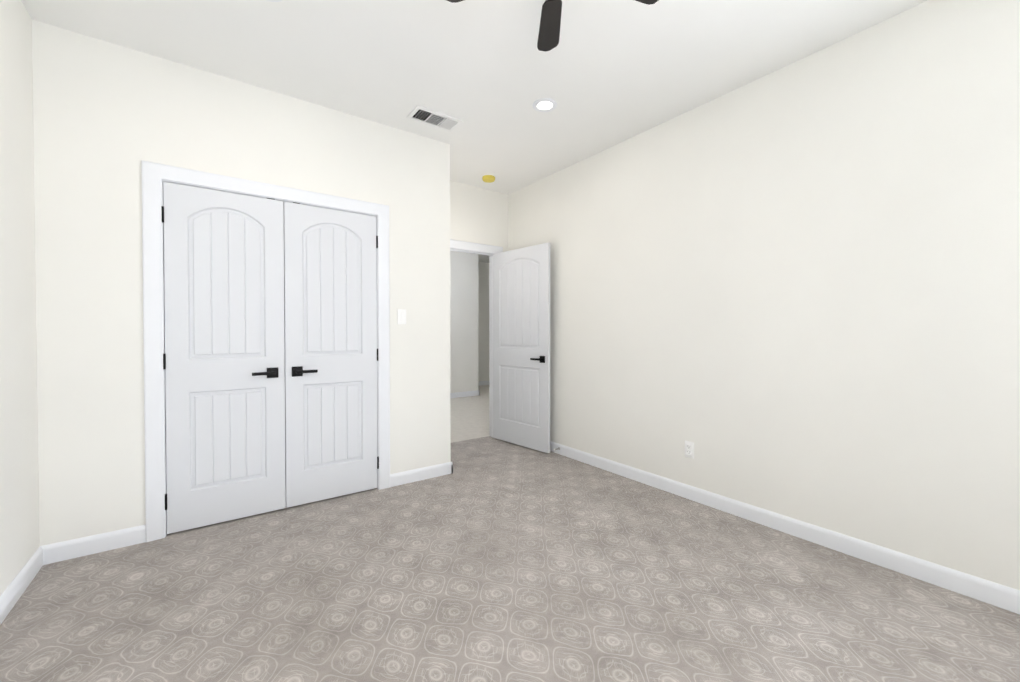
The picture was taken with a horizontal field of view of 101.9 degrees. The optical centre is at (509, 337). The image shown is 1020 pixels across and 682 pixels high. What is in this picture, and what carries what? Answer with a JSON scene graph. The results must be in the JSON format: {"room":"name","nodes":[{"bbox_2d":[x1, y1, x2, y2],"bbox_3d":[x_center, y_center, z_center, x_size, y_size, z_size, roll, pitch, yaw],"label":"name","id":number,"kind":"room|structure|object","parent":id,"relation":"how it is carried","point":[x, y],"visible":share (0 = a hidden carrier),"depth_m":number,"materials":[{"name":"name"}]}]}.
{"room":"bedroom","nodes":[
{"label":"bedroom","id":0,"kind":"room"},
{"bbox_2d":[0,0,39,595],"bbox_3d":[-1.466,-0.201,0.714,0.120,2.740,4.990,-1,1,-36],"label":"wall","id":1,"kind":"structure","parent":0,"point":[19,511],"depth_m":1.88,"materials":[{"name":"paint"}]},
{"bbox_2d":[0,546,42,624],"bbox_3d":[-1.198,1.125,0.475,0.014,0.095,4.020,-1,1,-36],"label":"baseboard","id":2,"kind":"structure","parent":1,"relation":"attached to","point":[12,593],"depth_m":1.85,"materials":[{"name":"paint"}]},
{"bbox_2d":[32,19,450,545],"bbox_3d":[-1.476,-0.229,2.813,2.330,2.740,0.120,-1,1,-36],"label":"wall","id":3,"kind":"structure","parent":0,"point":[95,119],"depth_m":2.29,"materials":[{"name":"paint"}]},
{"bbox_2d":[41,525,145,564],"bbox_3d":[-2.215,1.102,2.211,0.406,0.095,0.014,-1,1,-36],"label":"baseboard","id":4,"kind":"structure","parent":3,"relation":"attached to","point":[78,547],"depth_m":2.20,"materials":[{"name":"paint"}]},
{"bbox_2d":[161,181,285,533],"bbox_3d":[-1.735,0.118,2.546,0.618,2.030,0.087,-1,1,-36],"label":"closet door","id":5,"kind":"structure","parent":3,"relation":"in","point":[224,361],"depth_m":2.54,"materials":[{"name":"paint"}]},
{"bbox_2d":[141,160,389,541],"bbox_3d":[-1.523,0.109,2.784,1.266,2.066,0.120,-1,1,-36],"label":"door frame","id":6,"kind":"structure","parent":3,"relation":"attached to","point":[164,312],"depth_m":2.41,"materials":[{"name":"paint"}]},
{"bbox_2d":[283,201,378,507],"bbox_3d":[-1.231,0.113,2.911,0.618,2.030,0.087,-1,1,-36],"label":"closet door","id":7,"kind":"structure","parent":3,"relation":"in","point":[330,307],"depth_m":2.90,"materials":[{"name":"paint"}]},
{"bbox_2d":[397,309,405,323],"bbox_3d":[-0.834,-0.164,3.198,0.070,0.115,0.012,-1,1,-36],"label":"switch plate","id":8,"kind":"object","parent":3,"relation":"attached to","point":[401,314],"visible":1,"depth_m":3.19,"materials":[{"name":"plastic"}]},
{"bbox_2d":[390,462,452,486],"bbox_3d":[-0.700,1.087,3.311,0.536,0.095,0.014,-1,1,-36],"label":"baseboard","id":9,"kind":"structure","parent":3,"relation":"attached to","point":[411,476],"depth_m":3.29,"materials":[{"name":"paint"}]},
{"bbox_2d":[450,251,478,392],"bbox_3d":[-1.874,-0.282,6.886,3.090,2.740,0.120,-1,1,-36],"label":"wall","id":10,"kind":"structure","parent":0,"point":[464,323],"depth_m":7.57,"materials":[{"name":"paint"}]},
{"bbox_2d":[450,390,479,397],"bbox_3d":[-1.781,1.040,6.888,2.984,0.095,0.014,-1,1,-36],"label":"baseboard","id":11,"kind":"structure","parent":10,"relation":"attached to","point":[464,394],"depth_m":7.57,"materials":[{"name":"paint"}]},
{"bbox_2d":[21,0,926,262],"bbox_3d":[-0.079,-1.677,4.173,6.450,0.120,8.990,-1,1,-36],"label":"ceiling","id":12,"kind":"structure","parent":0,"point":[604,74],"depth_m":2.32,"materials":[{"name":"paint"}]},
{"bbox_2d":[406,105,462,131],"bbox_3d":[-0.548,-1.595,3.024,0.360,0.018,0.200,-1,1,-36],"label":"ceiling vent","id":13,"kind":"object","parent":12,"relation":"in","point":[426,116],"visible":1,"depth_m":3.01,"materials":[{"name":"metal"}]},
{"bbox_2d":[482,174,495,182],"bbox_3d":[-0.213,-1.594,4.145,0.140,0.044,0.140,-1,1,-36],"label":"smoke detector","id":14,"kind":"object","parent":12,"relation":"attached to","point":[488,178],"visible":1,"depth_m":4.11,"materials":[{"name":"plastic"}]},
{"bbox_2d":[532,98,556,111],"bbox_3d":[0.239,-1.596,2.841,0.170,0.006,0.170,-1,1,-36],"label":"recessed light","id":15,"kind":"object","parent":12,"relation":"in","point":[541,105],"visible":1,"depth_m":2.84,"materials":[{"name":"paint"}]},
{"bbox_2d":[447,0,658,51],"bbox_3d":[0.190,-1.435,1.476,0.890,0.292,0.855,-1,1,-36],"label":"fan","id":16,"kind":"object","parent":12,"relation":"hanging from","point":[549,30],"visible":1,"depth_m":1.79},
{"bbox_2d":[450,180,507,251],"bbox_3d":[-0.466,-0.250,4.449,1.013,2.740,0.120,-1,1,-36],"label":"wall","id":17,"kind":"structure","parent":0,"point":[473,214],"depth_m":4.45,"materials":[{"name":"paint"}]},
{"bbox_2d":[450,239,502,436],"bbox_3d":[-0.528,0.053,4.407,0.995,2.134,0.158,-1,1,-36],"label":"door frame","id":18,"kind":"structure","parent":17,"relation":"attached to","point":[491,328],"depth_m":4.63,"materials":[{"name":"paint"}]},
{"bbox_2d":[493,243,549,452],"bbox_3d":[0.098,0.095,4.292,0.139,2.030,0.823,-1,1,-43],"label":"bedroom door","id":19,"kind":"structure","parent":17,"relation":"in","point":[521,346],"depth_m":4.24,"materials":[{"name":"paint"}]},
{"bbox_2d":[478,262,488,380],"bbox_3d":[-0.750,-0.312,9.184,1.670,2.740,0.120,-1,1,-36],"label":"wall","id":20,"kind":"structure","parent":0,"point":[483,267],"depth_m":9.23,"materials":[{"name":"paint"}]},
{"bbox_2d":[479,381,488,385],"bbox_3d":[-0.711,1.011,9.147,1.430,0.095,0.014,-1,1,-36],"label":"baseboard","id":21,"kind":"structure","parent":20,"relation":"attached to","point":[481,383],"depth_m":9.23,"materials":[{"name":"paint"}]},
{"bbox_2d":[0,385,1019,681],"bbox_3d":[-0.079,1.173,4.210,6.450,0.100,8.990,-1,1,-36],"label":"floor","id":22,"kind":"structure","parent":0,"point":[490,558],"depth_m":1.82,"materials":[{"name":"carpet"}]},
{"bbox_2d":[508,0,1019,589],"bbox_3d":[1.423,-0.229,2.811,0.120,2.740,4.990,-1,1,-36],"label":"wall","id":23,"kind":"structure","parent":0,"point":[790,290],"depth_m":2.27,"materials":[{"name":"paint"}]},
{"bbox_2d":[685,441,693,458],"bbox_3d":[1.267,0.790,2.927,0.011,0.115,0.070,-1,1,-36],"label":"electrical outlet plate","id":24,"kind":"object","parent":23,"relation":"attached to","point":[689,449],"visible":1,"depth_m":2.92,"materials":[{"name":"plastic"}]},
{"bbox_2d":[550,441,1019,613],"bbox_3d":[1.369,1.094,2.789,0.014,0.095,4.750,-1,1,-36],"label":"baseboard","id":25,"kind":"structure","parent":23,"relation":"attached to","point":[989,592],"depth_m":2.25,"materials":[{"name":"paint"}]}
]}

